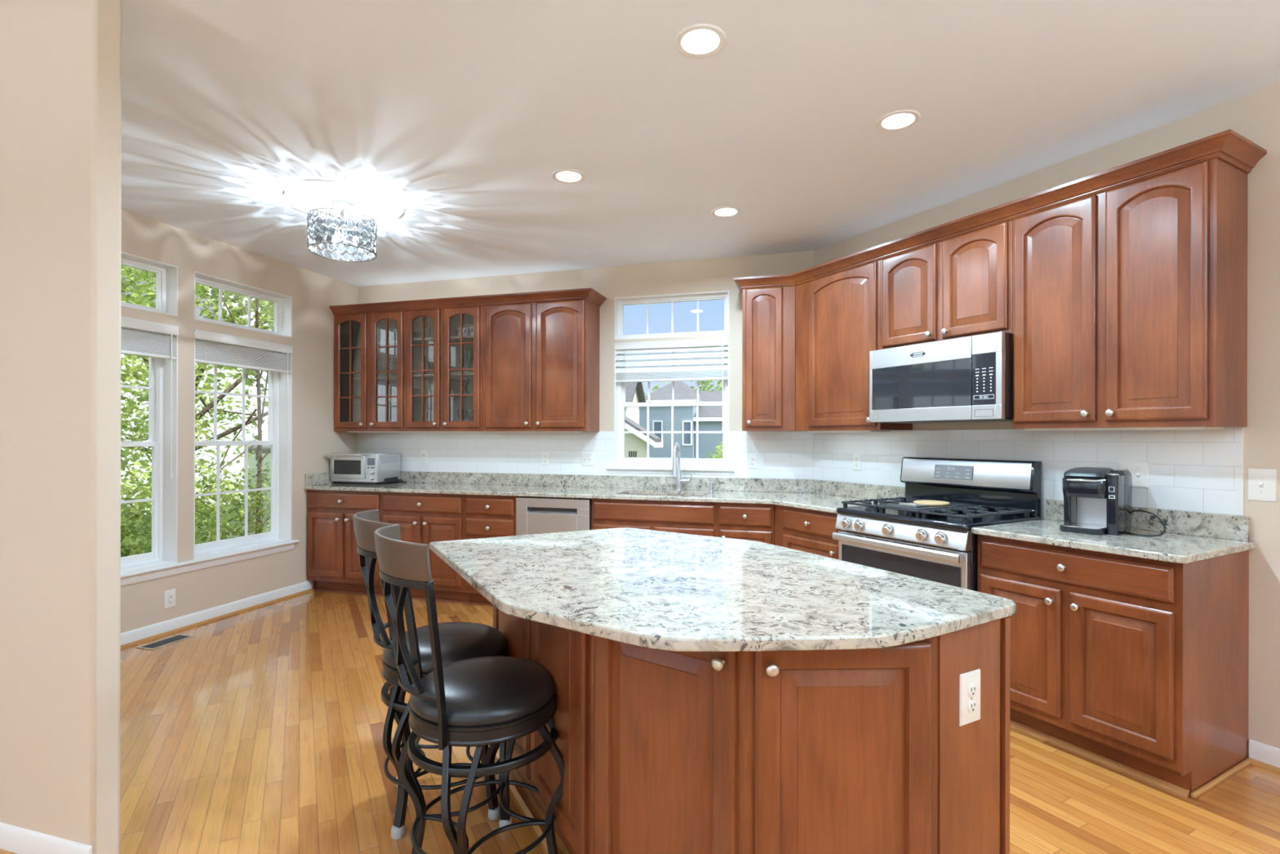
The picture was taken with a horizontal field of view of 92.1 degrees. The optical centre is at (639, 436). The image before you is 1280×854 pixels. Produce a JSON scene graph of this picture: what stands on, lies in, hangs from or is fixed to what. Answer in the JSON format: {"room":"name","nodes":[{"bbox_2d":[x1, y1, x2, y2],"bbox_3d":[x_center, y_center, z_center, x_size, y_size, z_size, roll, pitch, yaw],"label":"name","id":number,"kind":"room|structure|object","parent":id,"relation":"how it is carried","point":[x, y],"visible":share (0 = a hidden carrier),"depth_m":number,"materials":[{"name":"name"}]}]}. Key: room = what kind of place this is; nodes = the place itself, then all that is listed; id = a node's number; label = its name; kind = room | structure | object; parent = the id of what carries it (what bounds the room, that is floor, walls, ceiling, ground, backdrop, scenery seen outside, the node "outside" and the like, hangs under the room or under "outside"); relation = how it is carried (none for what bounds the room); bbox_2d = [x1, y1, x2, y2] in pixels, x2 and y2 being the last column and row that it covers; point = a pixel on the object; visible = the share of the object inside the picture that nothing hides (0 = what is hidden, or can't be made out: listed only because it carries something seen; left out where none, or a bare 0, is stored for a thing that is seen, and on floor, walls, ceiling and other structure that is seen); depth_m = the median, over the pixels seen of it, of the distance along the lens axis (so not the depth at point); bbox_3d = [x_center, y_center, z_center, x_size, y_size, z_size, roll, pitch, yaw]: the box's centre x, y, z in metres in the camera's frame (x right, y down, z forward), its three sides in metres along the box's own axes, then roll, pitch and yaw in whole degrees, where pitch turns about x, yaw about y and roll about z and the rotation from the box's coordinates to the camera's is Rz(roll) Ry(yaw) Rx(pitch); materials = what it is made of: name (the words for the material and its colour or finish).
{"room":"kitchen","nodes":[
{"label":"kitchen","id":0,"kind":"room"},
{"bbox_2d":[0,0,121,853],"bbox_3d":[-2.673,-0.052,2.195,2.116,2.771,0.115,0,0,16],"label":"wall","id":1,"kind":"structure","parent":0,"point":[60,60],"depth_m":1.93,"materials":[{"name":"beige paint"}]},
{"bbox_2d":[120,209,358,632],"bbox_3d":[-4.034,-0.055,1.640,0.190,2.771,9.310,0,0,16],"label":"wall","id":2,"kind":"structure","parent":0,"point":[314,437],"depth_m":4.69,"materials":[{"name":"beige paint"}]},
{"bbox_2d":[120,315,177,573],"bbox_3d":[-3.391,0.051,3.868,0.188,1.631,0.846,0,0,16],"label":"window","id":3,"kind":"structure","parent":2,"relation":"in","point":[164,499],"depth_m":4.25,"materials":[{"name":"white paint"}]},
{"bbox_2d":[120,316,178,478],"bbox_3d":[-3.319,-0.241,3.847,0.068,1.046,0.844,0,0,16],"label":"window blind","id":4,"kind":"object","parent":3,"relation":"attached to","point":[132,343],"visible":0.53,"depth_m":4.08,"materials":[{"name":"white plastic"}]},
{"bbox_2d":[120,251,177,316],"bbox_3d":[-3.372,-1.002,3.863,0.153,0.344,0.846,0,0,16],"label":"window","id":5,"kind":"structure","parent":2,"relation":"in","point":[166,274],"depth_m":4.23,"materials":[{"name":"white paint"}]},
{"bbox_2d":[164,588,175,608],"bbox_3d":[-3.194,1.100,4.193,0.010,0.120,0.076,0,0,16],"label":"wall socket","id":6,"kind":"object","parent":2,"relation":"attached to","point":[169,595],"visible":1,"depth_m":4.19,"materials":[{"name":"white plastic"}]},
{"bbox_2d":[120,539,298,586],"bbox_3d":[-3.151,0.905,4.297,0.034,0.076,1.886,0,0,16],"label":"trim","id":7,"kind":"structure","parent":2,"relation":"attached to","point":[145,575],"depth_m":4.39,"materials":[{"name":"white paint"}]},
{"bbox_2d":[120,579,314,648],"bbox_3d":[-3.254,1.287,3.950,0.031,0.091,2.936,0,0,16],"label":"baseboard","id":8,"kind":"structure","parent":2,"relation":"attached to","point":[148,633],"depth_m":4.45,"materials":[{"name":"white paint"}]},
{"bbox_2d":[193,328,292,559],"bbox_3d":[-3.125,0.052,4.788,0.188,1.631,0.846,0,0,16],"label":"window","id":9,"kind":"structure","parent":2,"relation":"in","point":[281,488],"depth_m":5.15,"materials":[{"name":"white paint"}]},
{"bbox_2d":[194,328,293,470],"bbox_3d":[-3.053,-0.245,4.768,0.068,1.036,0.844,0,0,16],"label":"window blind","id":10,"kind":"object","parent":9,"relation":"attached to","point":[206,353],"visible":0.88,"depth_m":4.74,"materials":[{"name":"white plastic"}]},
{"bbox_2d":[194,271,292,337],"bbox_3d":[-3.106,-1.002,4.784,0.153,0.344,0.846,0,0,16],"label":"window","id":11,"kind":"structure","parent":2,"relation":"in","point":[282,303],"depth_m":4.91,"materials":[{"name":"white paint"}]},
{"bbox_2d":[356,250,813,479],"bbox_3d":[-0.713,-0.048,5.422,4.471,2.771,0.198,0,0,16],"label":"wall","id":12,"kind":"structure","parent":0,"point":[781,455],"depth_m":5.21,"materials":[{"name":"beige paint"}]},
{"bbox_2d":[333,311,405,431],"bbox_3d":[-2.384,-0.590,5.625,0.759,1.076,0.352,0,0,16],"label":"upper cabinet","id":13,"kind":"object","parent":12,"relation":"attached to","point":[358,346],"visible":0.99,"depth_m":5.54,"materials":[{"name":"brown wood"}]},
{"bbox_2d":[376,399,396,403],"bbox_3d":[-2.374,-0.325,5.658,0.722,0.018,0.262,0,0,16],"label":"shelf","id":14,"kind":"object","parent":13,"relation":"attached to","point":[380,401],"depth_m":5.51,"materials":[{"name":"beige"}]},
{"bbox_2d":[376,376,396,382],"bbox_3d":[-2.374,-0.529,5.658,0.722,0.018,0.262,0,0,16],"label":"shelf","id":15,"kind":"object","parent":13,"relation":"attached to","point":[382,379],"depth_m":5.55,"materials":[{"name":"beige"}]},
{"bbox_2d":[377,341,396,348],"bbox_3d":[-2.373,-0.842,5.658,0.722,0.018,0.262,0,0,16],"label":"shelf","id":16,"kind":"object","parent":13,"relation":"attached to","point":[383,343],"depth_m":5.53,"materials":[{"name":"beige"}]},
{"bbox_2d":[388,357,396,368],"bbox_3d":[-2.230,-0.626,5.569,0.078,0.175,0.078,0,0,16],"label":"wine glass","id":17,"kind":"object","parent":13,"relation":"on","point":[389,358],"visible":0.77,"depth_m":5.55,"materials":[{"name":"clear glass"}]},
{"bbox_2d":[421,450,427,463],"bbox_3d":[-1.990,0.185,5.683,0.072,0.116,0.010,0,0,16],"label":"wall socket","id":18,"kind":"object","parent":12,"relation":"attached to","point":[424,453],"visible":1,"depth_m":5.68,"materials":[{"name":"white plastic"}]},
{"bbox_2d":[405,306,483,431],"bbox_3d":[-1.653,-0.589,5.413,0.762,1.076,0.352,0,0,16],"label":"upper cabinet","id":19,"kind":"object","parent":12,"relation":"attached to","point":[443,404],"visible":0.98,"depth_m":5.34,"materials":[{"name":"brown wood"}]},
{"bbox_2d":[423,355,431,373],"bbox_3d":[-1.884,-0.633,5.469,0.068,0.165,0.068,0,0,16],"label":"glass","id":20,"kind":"object","parent":19,"relation":"on","point":[424,356],"visible":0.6,"depth_m":5.46,"materials":[{"name":"clear glass"}]},
{"bbox_2d":[412,393,473,398],"bbox_3d":[-1.643,-0.361,5.447,0.725,0.018,0.262,0,0,16],"label":"shelf","id":21,"kind":"object","parent":19,"relation":"attached to","point":[451,397],"depth_m":5.45,"materials":[{"name":"beige"}]},
{"bbox_2d":[412,372,473,378],"bbox_3d":[-1.642,-0.541,5.447,0.725,0.018,0.262,0,0,16],"label":"shelf","id":22,"kind":"object","parent":19,"relation":"attached to","point":[415,375],"depth_m":5.41,"materials":[{"name":"beige"}]},
{"bbox_2d":[413,335,473,344],"bbox_3d":[-1.642,-0.856,5.447,0.725,0.018,0.262,0,0,16],"label":"shelf","id":23,"kind":"object","parent":19,"relation":"attached to","point":[416,340],"depth_m":5.40,"materials":[{"name":"beige"}]},
{"bbox_2d":[457,348,464,364],"bbox_3d":[-1.557,-0.657,5.374,0.060,0.215,0.060,0,0,16],"label":"champagne flute","id":24,"kind":"object","parent":19,"relation":"on","point":[459,348],"visible":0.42,"depth_m":5.36,"materials":[{"name":"clear glass"}]},
{"bbox_2d":[457,408,466,419],"bbox_3d":[-1.552,-0.156,5.362,0.078,0.175,0.078,0,0,16],"label":"wine glass","id":25,"kind":"object","parent":19,"relation":"in","point":[458,415],"visible":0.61,"depth_m":5.35,"materials":[{"name":"clear glass"}]},
{"bbox_2d":[457,327,469,336],"bbox_3d":[-1.544,-0.907,5.401,0.112,0.085,0.113,0,0,16],"label":"patterned bowl","id":26,"kind":"object","parent":19,"relation":"on","point":[465,331],"visible":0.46,"depth_m":5.36,"materials":[{"name":"white ceramic"}]},
{"bbox_2d":[347,431,582,432],"bbox_3d":[-1.565,-0.045,5.387,2.200,0.010,0.200,0,0,16],"label":"light","id":27,"kind":"object","parent":19,"relation":"attached to","point":[348,431],"visible":1,"depth_m":5.26,"materials":[{"name":"white plastic"}]},
{"bbox_2d":[462,377,469,393],"bbox_3d":[-1.466,-0.445,5.379,0.140,0.150,0.140,0,0,-29],"label":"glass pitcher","id":28,"kind":"object","parent":19,"relation":"on","point":[468,378],"visible":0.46,"depth_m":5.34,"materials":[{"name":"clear glass"}]},
{"bbox_2d":[466,348,472,372],"bbox_3d":[-1.480,-0.657,5.352,0.060,0.215,0.060,0,0,16],"label":"champagne flute","id":29,"kind":"object","parent":19,"relation":"on","point":[467,348],"visible":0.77,"depth_m":5.34,"materials":[{"name":"clear glass"}]},
{"bbox_2d":[466,408,473,421],"bbox_3d":[-1.498,-0.156,5.440,0.078,0.175,0.078,0,0,16],"label":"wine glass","id":30,"kind":"object","parent":19,"relation":"in","point":[467,416],"visible":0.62,"depth_m":5.42,"materials":[{"name":"clear glass"}]},
{"bbox_2d":[483,298,599,431],"bbox_3d":[-0.838,-0.587,5.178,0.930,1.076,0.352,0,0,16],"label":"upper cabinet","id":31,"kind":"object","parent":12,"relation":"attached to","point":[541,359],"visible":1,"depth_m":5.05,"materials":[{"name":"brown wood"}]},
{"bbox_2d":[328,288,606,315],"bbox_3d":[-1.542,-1.141,5.379,2.513,0.073,0.360,0,0,16],"label":"crown molding","id":32,"kind":"structure","parent":31,"relation":"attached to","point":[589,294],"depth_m":5.18,"materials":[{"name":"brown wood"}]},
{"bbox_2d":[542,451,549,465],"bbox_3d":[-0.819,0.187,5.344,0.072,0.116,0.010,0,0,16],"label":"wall socket","id":33,"kind":"object","parent":12,"relation":"attached to","point":[545,455],"visible":1,"depth_m":5.34,"materials":[{"name":"white plastic"}]},
{"bbox_2d":[581,451,594,465],"bbox_3d":[-0.445,0.184,5.232,0.118,0.116,0.018,0,0,16],"label":"light switch","id":34,"kind":"object","parent":12,"relation":"attached to","point":[587,457],"visible":1,"depth_m":5.24,"materials":[{"name":"white plastic"}]},
{"bbox_2d":[606,466,734,475],"bbox_3d":[0.236,0.281,5.035,1.068,0.057,0.034,0,0,16],"label":"window sill","id":35,"kind":"structure","parent":12,"relation":"attached to","point":[624,470],"depth_m":5.04,"materials":[{"name":"white paint"}]},
{"bbox_2d":[613,337,728,468],"bbox_3d":[0.266,-0.269,5.114,0.965,1.043,0.128,0,0,16],"label":"window","id":36,"kind":"structure","parent":12,"relation":"in","point":[620,460],"depth_m":5.13,"materials":[{"name":"white paint"}]},
{"bbox_2d":[614,337,728,433],"bbox_3d":[0.254,-0.411,5.071,0.963,0.760,0.068,0,0,16],"label":"window blind","id":37,"kind":"object","parent":36,"relation":"attached to","point":[712,372],"visible":0.89,"depth_m":5.05,"materials":[{"name":"white plastic"}]},
{"bbox_2d":[614,290,729,339],"bbox_3d":[0.264,-0.993,5.104,0.965,0.355,0.108,0,0,16],"label":"window","id":38,"kind":"structure","parent":12,"relation":"in","point":[620,302],"depth_m":5.11,"materials":[{"name":"white paint"}]},
{"bbox_2d":[748,453,757,468],"bbox_3d":[0.888,0.191,4.851,0.072,0.116,0.010,0,0,16],"label":"wall socket","id":39,"kind":"object","parent":12,"relation":"attached to","point":[753,458],"visible":1,"depth_m":4.85,"materials":[{"name":"white plastic"}]},
{"bbox_2d":[742,285,795,431],"bbox_3d":[0.978,-0.583,4.652,0.381,1.076,0.352,0,0,16],"label":"upper cabinet","id":40,"kind":"object","parent":12,"relation":"attached to","point":[768,313],"visible":1,"depth_m":4.51,"materials":[{"name":"brown wood"}]},
{"bbox_2d":[120,590,1279,853],"bbox_3d":[-0.497,1.398,0.517,7.616,0.120,9.500,0,0,16],"label":"floor","id":41,"kind":"structure","parent":0,"point":[260,731],"depth_m":2.46,"materials":[{"name":"brown wood"}]},
{"bbox_2d":[135,633,194,649],"bbox_3d":[-3.080,1.330,4.008,0.140,0.004,0.280,0,0,16],"label":"floor vent","id":42,"kind":"object","parent":41,"relation":"in","point":[151,646],"visible":1,"depth_m":4.00,"materials":[{"name":"brown metal"}]},
{"bbox_2d":[306,489,383,595],"bbox_3d":[-2.427,0.893,5.477,0.760,0.882,0.658,0,0,16],"label":"base cabinet","id":43,"kind":"object","parent":41,"relation":"on","point":[333,563],"visible":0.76,"depth_m":5.22,"materials":[{"name":"brown wood"}]},
{"bbox_2d":[382,492,469,603],"bbox_3d":[-1.690,0.894,5.264,0.771,0.882,0.658,0,0,16],"label":"base cabinet","id":44,"kind":"object","parent":41,"relation":"on","point":[422,517],"visible":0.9,"depth_m":4.96,"materials":[{"name":"brown wood"}]},
{"bbox_2d":[352,509,507,839],"bbox_3d":[-0.752,0.804,2.246,0.536,1.066,0.454,0,0,-25],"label":"bar stool","id":45,"kind":"object","parent":41,"relation":"on","point":[459,641],"visible":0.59,"depth_m":2.12,"materials":[{"name":"black metal"}]},
{"bbox_2d":[382,622,506,673],"bbox_3d":[-0.712,0.753,2.270,0.433,0.076,0.433,0,0,-28],"label":"seat cushion","id":46,"kind":"object","parent":45,"relation":"on","point":[459,641],"depth_m":2.18,"materials":[{"name":"black leather"}]},
{"bbox_2d":[373,524,564,853],"bbox_3d":[-0.516,0.805,1.870,0.536,1.066,0.458,0,0,-35],"label":"bar stool","id":47,"kind":"object","parent":41,"relation":"on","point":[478,702],"visible":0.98,"depth_m":1.74,"materials":[{"name":"black metal"}]},
{"bbox_2d":[409,655,555,726],"bbox_3d":[-0.475,0.754,1.891,0.433,0.076,0.433,0,0,-31],"label":"seat cushion","id":48,"kind":"object","parent":47,"relation":"on","point":[495,691],"depth_m":1.77,"materials":[{"name":"black leather"}]},
{"bbox_2d":[463,494,519,605],"bbox_3d":[-1.098,0.896,5.093,0.457,0.882,0.658,0,0,16],"label":"base cabinet","id":49,"kind":"object","parent":41,"relation":"on","point":[485,516],"visible":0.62,"depth_m":4.82,"materials":[{"name":"brown wood"}]},
{"bbox_2d":[515,496,591,535],"bbox_3d":[-0.579,0.898,4.954,0.604,0.879,0.622,0,0,16],"label":"dishwasher","id":50,"kind":"object","parent":41,"relation":"on","point":[534,515],"visible":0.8,"depth_m":4.66,"materials":[{"name":"grey metal"}]},
{"bbox_2d":[591,493,717,537],"bbox_3d":[0.167,0.898,4.727,0.936,0.882,0.658,0,0,16],"label":"base cabinet","id":51,"kind":"object","parent":41,"relation":"on","point":[700,518],"visible":0.17,"depth_m":4.44,"materials":[{"name":"brown wood"}]},
{"bbox_2d":[716,502,774,544],"bbox_3d":[0.806,0.899,4.543,0.391,0.882,0.658,0,0,16],"label":"base cabinet","id":52,"kind":"object","parent":41,"relation":"on","point":[749,522],"visible":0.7,"depth_m":4.26,"materials":[{"name":"brown wood"}]},
{"bbox_2d":[493,604,1009,853],"bbox_3d":[0.156,0.898,2.056,0.884,0.882,1.627,0,0,-30],"label":"kitchen island","id":53,"kind":"object","parent":41,"relation":"on","point":[904,748],"visible":0.64,"depth_m":1.48,"materials":[{"name":"brown wood"}]},
{"bbox_2d":[429,527,1016,651],"bbox_3d":[0.077,0.441,2.040,1.194,0.030,1.688,0,0,-29],"label":"island countertop","id":54,"kind":"structure","parent":53,"relation":"on","point":[650,588],"depth_m":1.68,"materials":[{"name":"stone"}]},
{"bbox_2d":[967,683,977,697],"bbox_3d":[0.805,0.613,1.493,0.033,0.033,0.004,0,0,-29],"label":"outlet","id":55,"kind":"object","parent":53,"relation":"attached to","point":[971,687],"depth_m":1.49,"materials":[{"name":"white plastic"}]},
{"bbox_2d":[967,698,977,713],"bbox_3d":[0.805,0.652,1.493,0.033,0.033,0.004,0,0,-29],"label":"outlet","id":56,"kind":"object","parent":53,"relation":"attached to","point":[971,703],"depth_m":1.49,"materials":[{"name":"white plastic"}]},
{"bbox_2d":[774,504,841,559],"bbox_3d":[1.311,0.900,4.086,0.658,0.882,0.610,0,0,-29],"label":"base cabinet","id":57,"kind":"object","parent":41,"relation":"on","point":[808,531],"visible":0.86,"depth_m":3.93,"materials":[{"name":"brown wood"}]},
{"bbox_2d":[303,471,905,513],"bbox_3d":[-0.540,0.388,4.719,4.810,0.132,1.067,0,0,16],"label":"countertop","id":58,"kind":"structure","parent":57,"relation":"on","point":[822,495],"depth_m":4.88,"materials":[{"name":"stone"}]},
{"bbox_2d":[325,452,406,484],"bbox_3d":[-2.464,0.282,5.589,0.573,0.278,0.396,0,0,16],"label":"toaster oven","id":59,"kind":"object","parent":58,"relation":"on","point":[353,468],"visible":1,"depth_m":5.47,"materials":[{"name":"silver metal"}]},
{"bbox_2d":[671,442,692,490],"bbox_3d":[0.326,0.233,4.828,0.135,0.386,0.204,0,0,16],"label":"tap","id":60,"kind":"object","parent":58,"relation":"on","point":[675,470],"visible":1,"depth_m":4.88,"materials":[{"name":"silver metal"}]},
{"bbox_2d":[831,456,1041,591],"bbox_3d":[1.618,0.734,3.430,0.700,1.216,0.820,0,0,-29],"label":"gas range","id":61,"kind":"object","parent":41,"relation":"on","point":[936,544],"visible":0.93,"depth_m":3.31,"materials":[{"name":"silver metal"}]},
{"bbox_2d":[899,502,928,506],"bbox_3d":[1.491,0.367,3.365,0.096,0.016,0.110,0,0,-29],"label":"spatula","id":62,"kind":"object","parent":61,"relation":"on","point":[900,503],"visible":1,"depth_m":3.34,"materials":[{"name":"grey plastic"}]},
{"bbox_2d":[913,499,950,506],"bbox_3d":[1.625,0.368,3.438,0.184,0.015,0.184,0,0,36],"label":"spoon rest","id":63,"kind":"object","parent":61,"relation":"on","point":[932,503],"visible":0.96,"depth_m":3.40,"materials":[{"name":"brown wood"}]},
{"bbox_2d":[836,505,1039,531],"bbox_3d":[1.628,0.432,3.433,0.640,0.034,0.816,0,0,-29],"label":"cooktop","id":64,"kind":"object","parent":61,"relation":"in","point":[889,517],"depth_m":3.22,"materials":[{"name":"black metal"}]},
{"bbox_2d":[977,534,1251,798],"bbox_3d":[2.054,0.902,2.737,0.658,0.882,0.801,0,0,-29],"label":"base cabinet","id":65,"kind":"object","parent":41,"relation":"on","point":[1139,667],"visible":0.98,"depth_m":2.46,"materials":[{"name":"brown wood"}]},
{"bbox_2d":[971,499,1256,563],"bbox_3d":[2.056,0.394,2.736,0.657,0.132,0.808,0,0,-29],"label":"countertop","id":66,"kind":"structure","parent":65,"relation":"on","point":[1188,536],"depth_m":2.63,"materials":[{"name":"stone"}]},
{"bbox_2d":[1059,466,1165,536],"bbox_3d":[2.134,0.286,2.772,0.302,0.288,0.351,0,0,-38],"label":"coffee maker","id":67,"kind":"object","parent":66,"relation":"on","point":[1098,500],"visible":1,"depth_m":2.77,"materials":[{"name":"black plastic"}]},
{"bbox_2d":[1059,523,1106,534],"bbox_3d":[2.015,0.416,2.797,0.196,0.028,0.192,0,0,16],"label":"drip tray","id":68,"kind":"object","parent":67,"relation":"on","point":[1083,528],"depth_m":2.76,"materials":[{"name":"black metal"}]},
{"bbox_2d":[121,0,1279,286],"bbox_3d":[-0.491,-1.493,0.517,7.616,0.120,9.500,0,0,16],"label":"ceiling","id":69,"kind":"structure","parent":0,"point":[447,125],"depth_m":2.68,"materials":[{"name":"white paint"}]},
{"bbox_2d":[306,200,377,262],"bbox_3d":[-1.831,-1.284,3.798,0.392,0.303,0.392,0,0,16],"label":"ceiling lamp","id":70,"kind":"object","parent":69,"relation":"attached to","point":[341,205],"visible":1,"depth_m":3.76,"materials":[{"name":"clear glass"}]},
{"bbox_2d":[551,168,585,183],"bbox_3d":[-0.392,-1.430,3.386,0.184,0.006,0.184,0,0,16],"label":"recessed light","id":71,"kind":"object","parent":69,"relation":"in","point":[562,175],"visible":1,"depth_m":3.38,"materials":[{"name":"white paint"}]},
{"bbox_2d":[675,23,726,57],"bbox_3d":[0.218,-1.429,2.229,0.184,0.006,0.184,0,0,16],"label":"recessed light","id":72,"kind":"object","parent":69,"relation":"in","point":[700,40],"visible":1,"depth_m":2.22,"materials":[{"name":"white paint"}]},
{"bbox_2d":[711,206,740,217],"bbox_3d":[0.546,-1.428,3.916,0.184,0.006,0.184,0,0,16],"label":"recessed light","id":73,"kind":"object","parent":69,"relation":"in","point":[722,211],"visible":1,"depth_m":3.91,"materials":[{"name":"white paint"}]},
{"bbox_2d":[876,109,920,131],"bbox_3d":[1.166,-1.427,2.785,0.184,0.006,0.184,0,0,16],"label":"recessed light","id":74,"kind":"object","parent":69,"relation":"in","point":[899,120],"visible":1,"depth_m":2.78,"materials":[{"name":"white paint"}]},
{"bbox_2d":[813,83,1279,756],"bbox_3d":[2.462,-0.042,2.875,0.199,2.771,4.350,0,0,-29],"label":"wall","id":75,"kind":"structure","parent":0,"point":[1193,470],"depth_m":2.72,"materials":[{"name":"beige paint"}]},
{"bbox_2d":[807,430,891,432],"bbox_3d":[1.417,-0.039,4.211,0.200,0.010,0.550,0,0,-29],"label":"light","id":76,"kind":"object","parent":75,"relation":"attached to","point":[823,431],"visible":1,"depth_m":4.08,"materials":[{"name":"white plastic"}]},
{"bbox_2d":[795,259,912,431],"bbox_3d":[1.419,-0.582,4.210,0.352,1.076,0.747,0,0,-29],"label":"upper cabinet","id":77,"kind":"object","parent":75,"relation":"attached to","point":[838,314],"visible":0.79,"depth_m":4.10,"materials":[{"name":"brown wood"}]},
{"bbox_2d":[853,453,861,470],"bbox_3d":[1.529,0.176,4.351,0.010,0.116,0.072,0,0,-29],"label":"wall socket","id":78,"kind":"object","parent":75,"relation":"attached to","point":[856,457],"visible":1,"depth_m":4.34,"materials":[{"name":"white plastic"}]},
{"bbox_2d":[880,219,1013,349],"bbox_3d":[1.796,-0.823,3.528,0.352,0.594,0.808,0,0,-29],"label":"upper cabinet","id":79,"kind":"object","parent":75,"relation":"attached to","point":[962,286],"visible":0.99,"depth_m":3.39,"materials":[{"name":"brown wood"}]},
{"bbox_2d":[869,331,1013,423],"bbox_3d":[1.770,-0.305,3.511,0.394,0.438,0.812,0,0,-29],"label":"microwave oven","id":80,"kind":"object","parent":79,"relation":"attached to","point":[969,379],"visible":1,"depth_m":3.34,"materials":[{"name":"silver metal"}]},
{"bbox_2d":[733,128,1266,292],"bbox_3d":[1.562,-1.135,3.624,0.364,0.073,2.961,0,0,-35],"label":"crown molding","id":81,"kind":"structure","parent":79,"relation":"attached to","point":[1228,146],"depth_m":2.92,"materials":[{"name":"brown wood"}]},
{"bbox_2d":[1012,157,1247,428],"bbox_3d":[2.183,-0.581,2.826,0.352,1.076,0.790,0,0,-29],"label":"upper cabinet","id":82,"kind":"object","parent":75,"relation":"attached to","point":[1130,301],"visible":1,"depth_m":2.63,"materials":[{"name":"brown wood"}]},
{"bbox_2d":[1024,426,1224,431],"bbox_3d":[2.180,-0.037,2.828,0.200,0.010,0.700,0,0,-29],"label":"light","id":83,"kind":"object","parent":82,"relation":"attached to","point":[1199,427],"visible":1,"depth_m":2.73,"materials":[{"name":"white plastic"}]},
{"bbox_2d":[1119,462,1148,488],"bbox_3d":[2.322,0.179,2.906,0.018,0.116,0.118,0,0,-29],"label":"light switch","id":84,"kind":"object","parent":75,"relation":"attached to","point":[1140,471],"visible":0.64,"depth_m":2.89,"materials":[{"name":"white plastic"}]},
{"bbox_2d":[1248,468,1276,502],"bbox_3d":[2.542,0.196,2.523,0.018,0.132,0.086,0,0,-29],"label":"light switch","id":85,"kind":"object","parent":75,"relation":"attached to","point":[1262,482],"visible":1,"depth_m":2.52,"materials":[{"name":"white plastic"}]},
{"bbox_2d":[1248,738,1279,773],"bbox_3d":[2.943,1.299,1.779,0.031,0.091,1.763,0,0,-29],"label":"baseboard","id":86,"kind":"structure","parent":75,"relation":"attached to","point":[1264,756],"depth_m":2.51,"materials":[{"name":"white paint"}]},
{"label":"outside","id":87,"kind":"structure","parent":0,"visible":0},
{"bbox_2d":[120,453,271,553],"bbox_3d":[-6.833,2.025,12.384,100.000,0.200,140.000,0,0,16],"label":"ground","id":88,"kind":"structure","parent":87,"point":[252,462],"depth_m":22.13,"materials":[{"name":"green"}]},
{"bbox_2d":[120,490,151,555],"bbox_3d":[-4.940,1.155,4.963,1.758,1.577,1.997,0,0,27],"label":"shrub","id":89,"kind":"object","parent":88,"relation":"on","point":[130,513],"visible":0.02,"depth_m":5.36,"materials":[{"name":"green plant"}]},
{"bbox_2d":[120,264,230,552],"bbox_3d":[-5.685,-0.902,5.516,2.234,5.660,3.355,0,0,24],"label":"leafy tree","id":90,"kind":"object","parent":88,"relation":"on","point":[127,272],"visible":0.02,"depth_m":6.41,"materials":[{"name":"green plant"}]},
{"bbox_2d":[120,267,244,514],"bbox_3d":[-16.035,-1.774,12.933,6.700,7.360,12.860,0,0,16],"label":"sky","id":91,"kind":"structure","parent":88,"relation":"on","point":[230,456],"depth_m":17.05,"materials":[{"name":"white"}]},
{"bbox_2d":[120,464,271,557],"bbox_3d":[-4.331,1.084,6.495,1.858,1.699,2.934,0,0,16],"label":"shrub","id":92,"kind":"object","parent":88,"relation":"on","point":[138,542],"visible":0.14,"depth_m":5.56,"materials":[{"name":"green plant"}]},
{"bbox_2d":[120,266,274,554],"bbox_3d":[-5.063,-1.091,7.901,3.008,6.041,5.008,0,0,7],"label":"leafy tree","id":93,"kind":"object","parent":88,"relation":"on","point":[227,498],"visible":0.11,"depth_m":7.09,"materials":[{"name":"green plant"}]},
{"bbox_2d":[120,267,274,516],"bbox_3d":[-7.232,-1.357,9.996,6.511,6.684,8.901,0,0,9],"label":"leafy tree","id":94,"kind":"object","parent":88,"relation":"on","point":[228,387],"visible":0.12,"depth_m":9.55,"materials":[{"name":"green plant"}]},
{"bbox_2d":[624,372,646,424],"bbox_3d":[-3.414,-0.438,26.985,7.050,4.740,2.250,0,0,16],"label":"house","id":95,"kind":"structure","parent":88,"relation":"on","point":[634,390],"depth_m":26.16,"materials":[{"name":"beige"}]},
{"bbox_2d":[624,415,662,457],"bbox_3d":[-2.659,-0.057,21.713,6.870,3.980,1.160,0,0,16],"label":"house","id":96,"kind":"structure","parent":88,"relation":"on","point":[635,444],"depth_m":20.82,"materials":[{"name":"beige"}]},
{"bbox_2d":[639,381,702,457],"bbox_3d":[2.168,-0.607,33.959,3.200,5.100,6.950,0,0,16],"label":"house","id":97,"kind":"structure","parent":88,"relation":"on","point":[660,417],"depth_m":30.86,"materials":[{"name":"blue"}]},
{"bbox_2d":[644,370,722,395],"bbox_3d":[3.670,-1.617,44.722,10.925,7.136,5.659,0,0,16],"label":"leafy tree","id":98,"kind":"object","parent":88,"relation":"on","point":[703,383],"visible":0.02,"depth_m":43.47,"materials":[{"name":"green plant"}]},
{"bbox_2d":[693,390,722,458],"bbox_3d":[6.981,-0.292,33.036,7.540,4.490,7.250,0,0,16],"label":"house","id":99,"kind":"structure","parent":88,"relation":"on","point":[710,417],"depth_m":30.71,"materials":[{"name":"blue"}]},
{"bbox_2d":[702,441,722,458],"bbox_3d":[1.728,0.985,12.014,1.192,1.920,1.407,0,0,16],"label":"bush","id":100,"kind":"object","parent":88,"relation":"on","point":[719,455],"visible":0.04,"depth_m":12.20,"materials":[{"name":"green plant"}]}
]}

